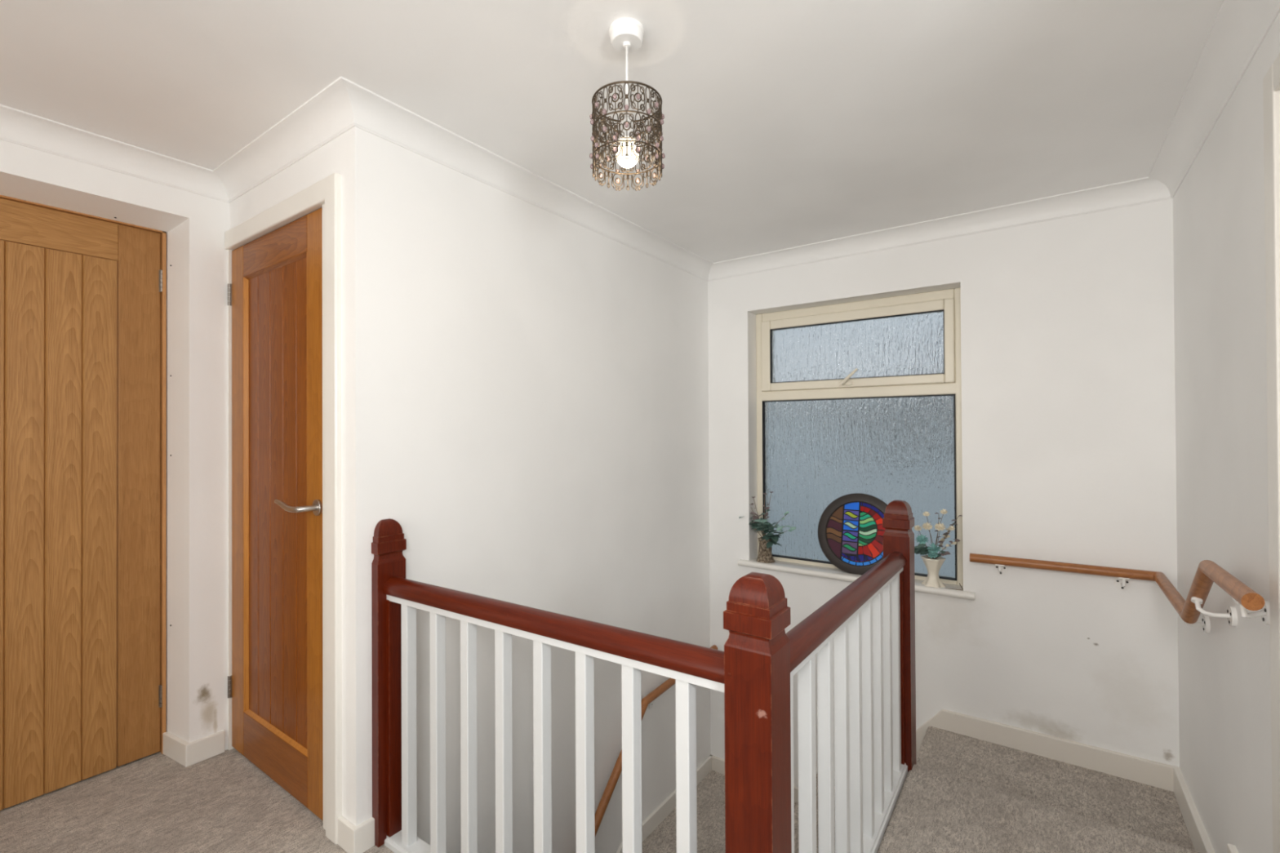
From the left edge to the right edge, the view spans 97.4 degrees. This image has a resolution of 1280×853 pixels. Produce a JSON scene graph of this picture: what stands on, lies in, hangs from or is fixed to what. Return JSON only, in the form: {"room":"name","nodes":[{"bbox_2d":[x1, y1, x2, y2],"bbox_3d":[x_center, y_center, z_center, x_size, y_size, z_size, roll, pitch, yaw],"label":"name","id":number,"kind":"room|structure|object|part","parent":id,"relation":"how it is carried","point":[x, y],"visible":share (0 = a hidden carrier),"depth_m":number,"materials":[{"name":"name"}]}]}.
{"room":"stair landing","nodes":[
{"label":"stair landing","id":0,"kind":"room"},
{"bbox_2d":[0,139,189,232],"bbox_3d":[-2.471,0.178,1.327,0.332,2.288,2.190,-1,0,36],"label":"wall","id":1,"kind":"structure","parent":0,"point":[26,173],"depth_m":1.93,"materials":[{"name":"paint"}]},
{"bbox_2d":[0,194,166,754],"bbox_3d":[-2.172,0.253,1.890,0.164,2.042,0.874,-1,0,36],"label":"lining","id":2,"kind":"object","parent":1,"relation":"attached to","point":[163,234],"visible":0.37,"depth_m":2.19,"materials":[{"name":"brown wood"}]},
{"bbox_2d":[0,197,162,810],"bbox_3d":[-2.122,0.255,1.873,0.054,2.022,0.834,-1,0,36],"label":"door","id":3,"kind":"structure","parent":2,"relation":"attached to","point":[81,688],"depth_m":2.00,"materials":[{"name":"brown wood"}]},
{"bbox_3d":[-2.123,0.325,1.871,0.035,1.881,0.564,-1,0,36],"label":"panel","id":4,"kind":"part","parent":3,"relation":"part of","materials":[{"name":"brown wood"}]},
{"bbox_3d":[-2.130,-0.687,1.879,0.040,0.138,0.573,-1,0,36],"label":"rail","id":5,"kind":"part","parent":3,"relation":"part of","materials":[{"name":"brown wood"}]},
{"bbox_2d":[0,103,228,202],"bbox_3d":[-2.257,-0.929,1.288,0.081,0.079,2.270,-1,0,36],"label":"coving","id":6,"kind":"structure","parent":1,"relation":"attached to","point":[17,126],"depth_m":1.91,"materials":[{"name":"paint"}]},
{"bbox_2d":[165,191,229,751],"bbox_3d":[-1.776,0.181,2.301,0.332,2.288,0.284,-1,0,36],"label":"wall","id":7,"kind":"structure","parent":0,"point":[197,438],"depth_m":2.17,"materials":[{"name":"paint"}]},
{"bbox_2d":[163,730,224,767],"bbox_3d":[-1.737,1.233,2.191,0.186,0.082,0.145,-1,0,36],"label":"baseboard","id":8,"kind":"structure","parent":7,"relation":"attached to","point":[185,753],"depth_m":2.14,"materials":[{"name":"white paint"}]},
{"bbox_2d":[229,135,340,229],"bbox_3d":[-1.236,0.176,2.021,0.873,2.288,0.115,-1,0,36],"label":"wall","id":9,"kind":"structure","parent":0,"point":[325,161],"depth_m":1.93,"materials":[{"name":"paint"}]},
{"bbox_2d":[227,203,325,830],"bbox_3d":[-1.275,0.271,2.029,0.838,2.000,0.096,-1,0,36],"label":"lining","id":10,"kind":"object","parent":9,"relation":"attached to","point":[229,251],"visible":0.12,"depth_m":2.21,"materials":[{"name":"white paint"}]},
{"bbox_2d":[227,207,323,821],"bbox_3d":[-1.319,0.281,1.996,0.760,1.956,0.113,-1,0,36],"label":"door","id":11,"kind":"structure","parent":10,"relation":"attached to","point":[275,291],"depth_m":2.00,"materials":[{"name":"brown wood"}]},
{"bbox_3d":[-1.300,-0.636,2.028,0.521,0.123,0.044,-1,0,36],"label":"rail","id":12,"kind":"part","parent":11,"relation":"part of","materials":[{"name":"brown wood"}]},
{"bbox_3d":[-1.291,1.175,2.016,0.521,0.168,0.044,-1,0,36],"label":"rail","id":13,"kind":"part","parent":11,"relation":"part of","materials":[{"name":"brown wood"}]},
{"bbox_3d":[-1.304,0.258,2.010,0.521,1.665,0.012,-1,0,36],"label":"bead moulding","id":14,"kind":"part","parent":11,"relation":"part of","materials":[{"name":"brown wood"}]},
{"bbox_3d":[-1.295,0.258,2.024,0.521,1.669,0.022,-1,0,36],"label":"panel","id":15,"kind":"part","parent":11,"relation":"part of","materials":[{"name":"brown wood"}]},
{"bbox_3d":[-1.114,0.258,1.819,0.163,0.035,0.063,-1,0,36],"label":"lever","id":16,"kind":"part","parent":11,"relation":"part of","materials":[{"name":"silver metal"}]},
{"bbox_2d":[224,172,342,844],"bbox_3d":[-1.269,0.250,1.968,0.875,2.040,0.029,-1,0,36],"label":"trim","id":17,"kind":"structure","parent":9,"relation":"attached to","point":[327,190],"depth_m":1.72,"materials":[{"name":"white paint"}]},
{"bbox_2d":[213,76,355,202],"bbox_3d":[-1.231,-0.930,1.900,1.040,0.079,0.081,-1,0,36],"label":"coving","id":18,"kind":"structure","parent":9,"relation":"attached to","point":[328,114],"depth_m":1.85,"materials":[{"name":"paint"}]},
{"bbox_2d":[337,816,374,852],"bbox_3d":[-0.856,1.225,1.698,0.097,0.082,0.066,-1,0,36],"label":"baseboard","id":19,"kind":"structure","parent":9,"relation":"attached to","point":[352,838],"depth_m":1.67,"materials":[{"name":"white paint"}]},
{"bbox_2d":[340,126,711,852],"bbox_3d":[-0.253,1.500,2.584,0.120,4.938,2.182,-1,0,36],"label":"wall","id":20,"kind":"structure","parent":0,"point":[525,385],"depth_m":2.19,"materials":[{"name":"paint"}]},
{"bbox_2d":[341,76,713,280],"bbox_3d":[-0.207,-0.931,2.509,0.081,0.079,2.262,-1,0,36],"label":"coving","id":21,"kind":"structure","parent":20,"relation":"attached to","point":[373,113],"depth_m":2.08,"materials":[{"name":"paint"}]},
{"bbox_2d":[594,644,717,836],"bbox_3d":[-0.164,2.005,2.533,0.077,1.393,2.070,-1,0,36],"label":"wall handrail","id":22,"kind":"object","parent":20,"relation":"attached to","point":[648,700],"visible":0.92,"depth_m":2.58,"materials":[{"name":"brown wood"}]},
{"bbox_2d":[617,755,711,852],"bbox_3d":[-0.184,2.760,2.555,0.025,1.514,2.160,-1,0,36],"label":"baseboard","id":23,"kind":"structure","parent":20,"relation":"attached to","point":[668,806],"depth_m":2.99,"materials":[{"name":"white paint"}]},
{"bbox_2d":[0,748,1199,852],"bbox_3d":[-0.767,1.361,1.075,3.480,0.200,3.765,-1,0,36],"label":"floor","id":24,"kind":"structure","parent":0,"point":[223,802],"depth_m":1.81,"materials":[{"name":"grey carpet"}]},
{"bbox_2d":[371,500,915,852],"bbox_3d":[0.096,0.998,1.935,1.327,1.428,1.432,-1,0,36],"label":"balustrade","id":25,"kind":"object","parent":24,"relation":"on","point":[863,637],"visible":0.98,"depth_m":1.43,"materials":[{"name":"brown wood"}]},
{"bbox_3d":[-0.796,0.825,1.750,0.094,0.875,0.094,-1,0,36],"label":"newel post","id":26,"kind":"part","parent":25,"relation":"part of","materials":[{"name":"brown wood"}]},
{"bbox_3d":[-0.284,1.359,1.398,1.141,0.244,0.057,-1,0,34],"label":"rail","id":27,"kind":"part","parent":25,"relation":"part of","materials":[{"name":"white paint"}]},
{"bbox_3d":[-0.288,0.477,1.407,1.142,0.062,0.066,-1,0,34],"label":"handrail","id":28,"kind":"part","parent":25,"relation":"part of","materials":[{"name":"brown wood"}]},
{"bbox_3d":[0.224,1.042,1.053,0.094,1.329,0.094,-1,0,36],"label":"newel post","id":29,"kind":"part","parent":25,"relation":"part of","materials":[{"name":"brown wood"}]},
{"bbox_3d":[0.601,0.478,1.592,0.069,0.071,1.221,-1,0,36],"label":"handrail","id":30,"kind":"part","parent":25,"relation":"part of","materials":[{"name":"brown wood"}]},
{"bbox_3d":[0.608,1.399,1.585,0.060,0.318,1.221,-1,0,36],"label":"rail","id":31,"kind":"part","parent":25,"relation":"part of","materials":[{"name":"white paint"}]},
{"bbox_3d":[0.981,0.912,2.125,0.094,1.064,0.094,-1,0,36],"label":"newel post","id":32,"kind":"part","parent":25,"relation":"part of","materials":[{"name":"brown wood"}]},
{"bbox_2d":[0,0,1223,262],"bbox_3d":[-0.555,-1.026,1.474,3.800,0.100,4.950,-1,0,36],"label":"ceiling","id":33,"kind":"structure","parent":0,"point":[788,123],"depth_m":1.60,"materials":[{"name":"paint"}]},
{"bbox_2d":[589,17,665,191],"bbox_3d":[-0.032,-0.797,1.390,0.185,0.364,0.185,0,0,9],"label":"pendant light","id":34,"kind":"object","parent":33,"relation":"hanging from","point":[626,35],"visible":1,"depth_m":1.35,"materials":[{"name":"silver metal"}]},
{"bbox_3d":[-0.032,-0.708,1.390,0.174,0.186,0.174,-1,0,36],"label":"lamp shade","id":35,"kind":"part","parent":34,"relation":"part of","materials":[{"name":"brown metal"}]},
{"bbox_3d":[-0.031,-0.676,1.389,0.057,0.070,0.057,-1,0,36],"label":"bulb","id":36,"kind":"part","parent":34,"relation":"part of","materials":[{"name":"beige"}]},
{"bbox_2d":[707,198,1179,787],"bbox_3d":[0.835,1.499,3.300,3.700,4.938,0.250,-1,0,36],"label":"wall","id":37,"kind":"structure","parent":0,"point":[1068,323],"depth_m":2.48,"materials":[{"name":"paint"}]},
{"bbox_2d":[708,176,1171,280],"bbox_3d":[1.244,-0.937,2.812,2.092,0.079,0.081,-1,0,36],"label":"coving","id":38,"kind":"structure","parent":37,"relation":"attached to","point":[1145,189],"depth_m":2.64,"materials":[{"name":"paint"}]},
{"bbox_2d":[710,709,1173,803],"bbox_3d":[1.280,1.760,2.824,2.112,0.805,0.026,-1,0,36],"label":"baseboard","id":39,"kind":"structure","parent":37,"relation":"attached to","point":[1155,774],"depth_m":2.45,"materials":[{"name":"paint"}]},
{"bbox_2d":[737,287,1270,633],"bbox_3d":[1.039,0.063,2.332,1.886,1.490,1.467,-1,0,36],"label":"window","id":40,"kind":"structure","parent":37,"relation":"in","point":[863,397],"depth_m":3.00,"materials":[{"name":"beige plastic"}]},
{"bbox_2d":[756,537,774,563],"bbox_3d":[0.730,0.718,3.270,0.105,0.137,0.100,-1,0,36],"label":"vase","id":41,"kind":"object","parent":40,"relation":"on","point":[765,556],"visible":0.83,"depth_m":3.24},
{"bbox_2d":[738,491,795,548],"bbox_3d":[0.728,0.538,3.239,0.329,0.318,0.122,-1,0,36],"label":"bouquet","id":42,"kind":"object","parent":41,"relation":"in","point":[761,524],"visible":0.99,"depth_m":3.23,"materials":[{"name":"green plant"}]},
{"bbox_2d":[817,493,887,575],"bbox_3d":[1.168,0.576,3.011,0.431,0.423,0.115,-1,0,36],"label":"roundel","id":43,"kind":"object","parent":40,"relation":"on","point":[851,531],"visible":0.89,"depth_m":3.02,"materials":[{"name":"multicoloured glass"}]},
{"bbox_3d":[1.168,0.576,3.011,0.337,0.330,0.081,-1,0,36],"label":"leaded glass","id":44,"kind":"part","parent":43,"relation":"part of","materials":[{"name":"multicoloured glass"}]},
{"bbox_3d":[1.102,0.797,3.005,1.194,0.032,0.155,-1,0,36],"label":"sill","id":45,"kind":"part","parent":40,"relation":"part of","materials":[{"name":"white paint"}]},
{"bbox_2d":[760,297,955,391],"bbox_3d":[1.139,-0.419,3.069,1.013,0.418,0.112,-1,0,36],"label":"window pane","id":46,"kind":"object","parent":40,"relation":"attached to","point":[909,344],"depth_m":3.03,"materials":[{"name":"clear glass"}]},
{"bbox_3d":[1.160,0.306,3.088,1.004,0.913,0.006,-1,0,36],"label":"pane","id":47,"kind":"part","parent":40,"relation":"part of","materials":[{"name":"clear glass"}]},
{"bbox_2d":[920,555,946,587],"bbox_3d":[1.434,0.711,2.752,0.112,0.138,0.101,-1,0,36],"label":"vase","id":48,"kind":"object","parent":40,"relation":"on","point":[933,566],"visible":0.96,"depth_m":2.73,"materials":[{"name":"beige ceramic"}]},
{"bbox_2d":[913,508,961,559],"bbox_3d":[1.421,0.530,2.718,0.237,0.261,0.102,-1,0,36],"label":"flower bouquet","id":49,"kind":"object","parent":48,"relation":"in","point":[932,551],"visible":0.97,"depth_m":2.72,"materials":[{"name":"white plant"}]},
{"bbox_3d":[1.468,0.522,1.911,0.706,0.309,1.282,-1,0,36],"label":"wall handrail","id":50,"kind":"part","parent":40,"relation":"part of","materials":[{"name":"brown wood"}]},
{"bbox_2d":[1173,12,1279,852],"bbox_3d":[0.924,1.479,0.442,0.100,4.938,4.800,-1,0,36],"label":"wall","id":51,"kind":"structure","parent":0,"point":[1219,228],"depth_m":1.62,"materials":[{"name":"paint"}]},
{"bbox_2d":[1173,765,1238,852],"bbox_3d":[1.788,1.365,1.749,0.030,0.374,1.188,-1,0,36],"label":"baseboard","id":52,"kind":"structure","parent":51,"relation":"attached to","point":[1201,842],"depth_m":1.97,"materials":[{"name":"white paint"}]},
{"bbox_2d":[1148,0,1279,198],"bbox_3d":[0.794,-0.950,0.450,0.081,0.079,4.450,-1,0,36],"label":"coving","id":53,"kind":"structure","parent":51,"relation":"attached to","point":[1239,28],"depth_m":1.55,"materials":[{"name":"paint"}]},
{"bbox_2d":[1262,53,1279,852],"bbox_3d":[1.141,0.227,0.855,0.026,2.045,1.018,-1,0,36],"label":"trim","id":54,"kind":"structure","parent":51,"relation":"attached to","point":[1271,81],"depth_m":1.24,"materials":[{"name":"white paint"}]},
{"bbox_3d":[-0.503,4.012,1.391,3.700,0.100,4.900,-1,0,36],"label":"floor","id":55,"kind":"structure","parent":0,"visible":0},
{"bbox_2d":[641,726,1195,852],"bbox_3d":[0.556,2.679,1.797,2.090,2.460,2.514,-1,0,36],"label":"staircase","id":56,"kind":"structure","parent":55,"relation":"on","point":[1151,811],"depth_m":2.33,"materials":[{"name":"grey carpet"}]}
]}

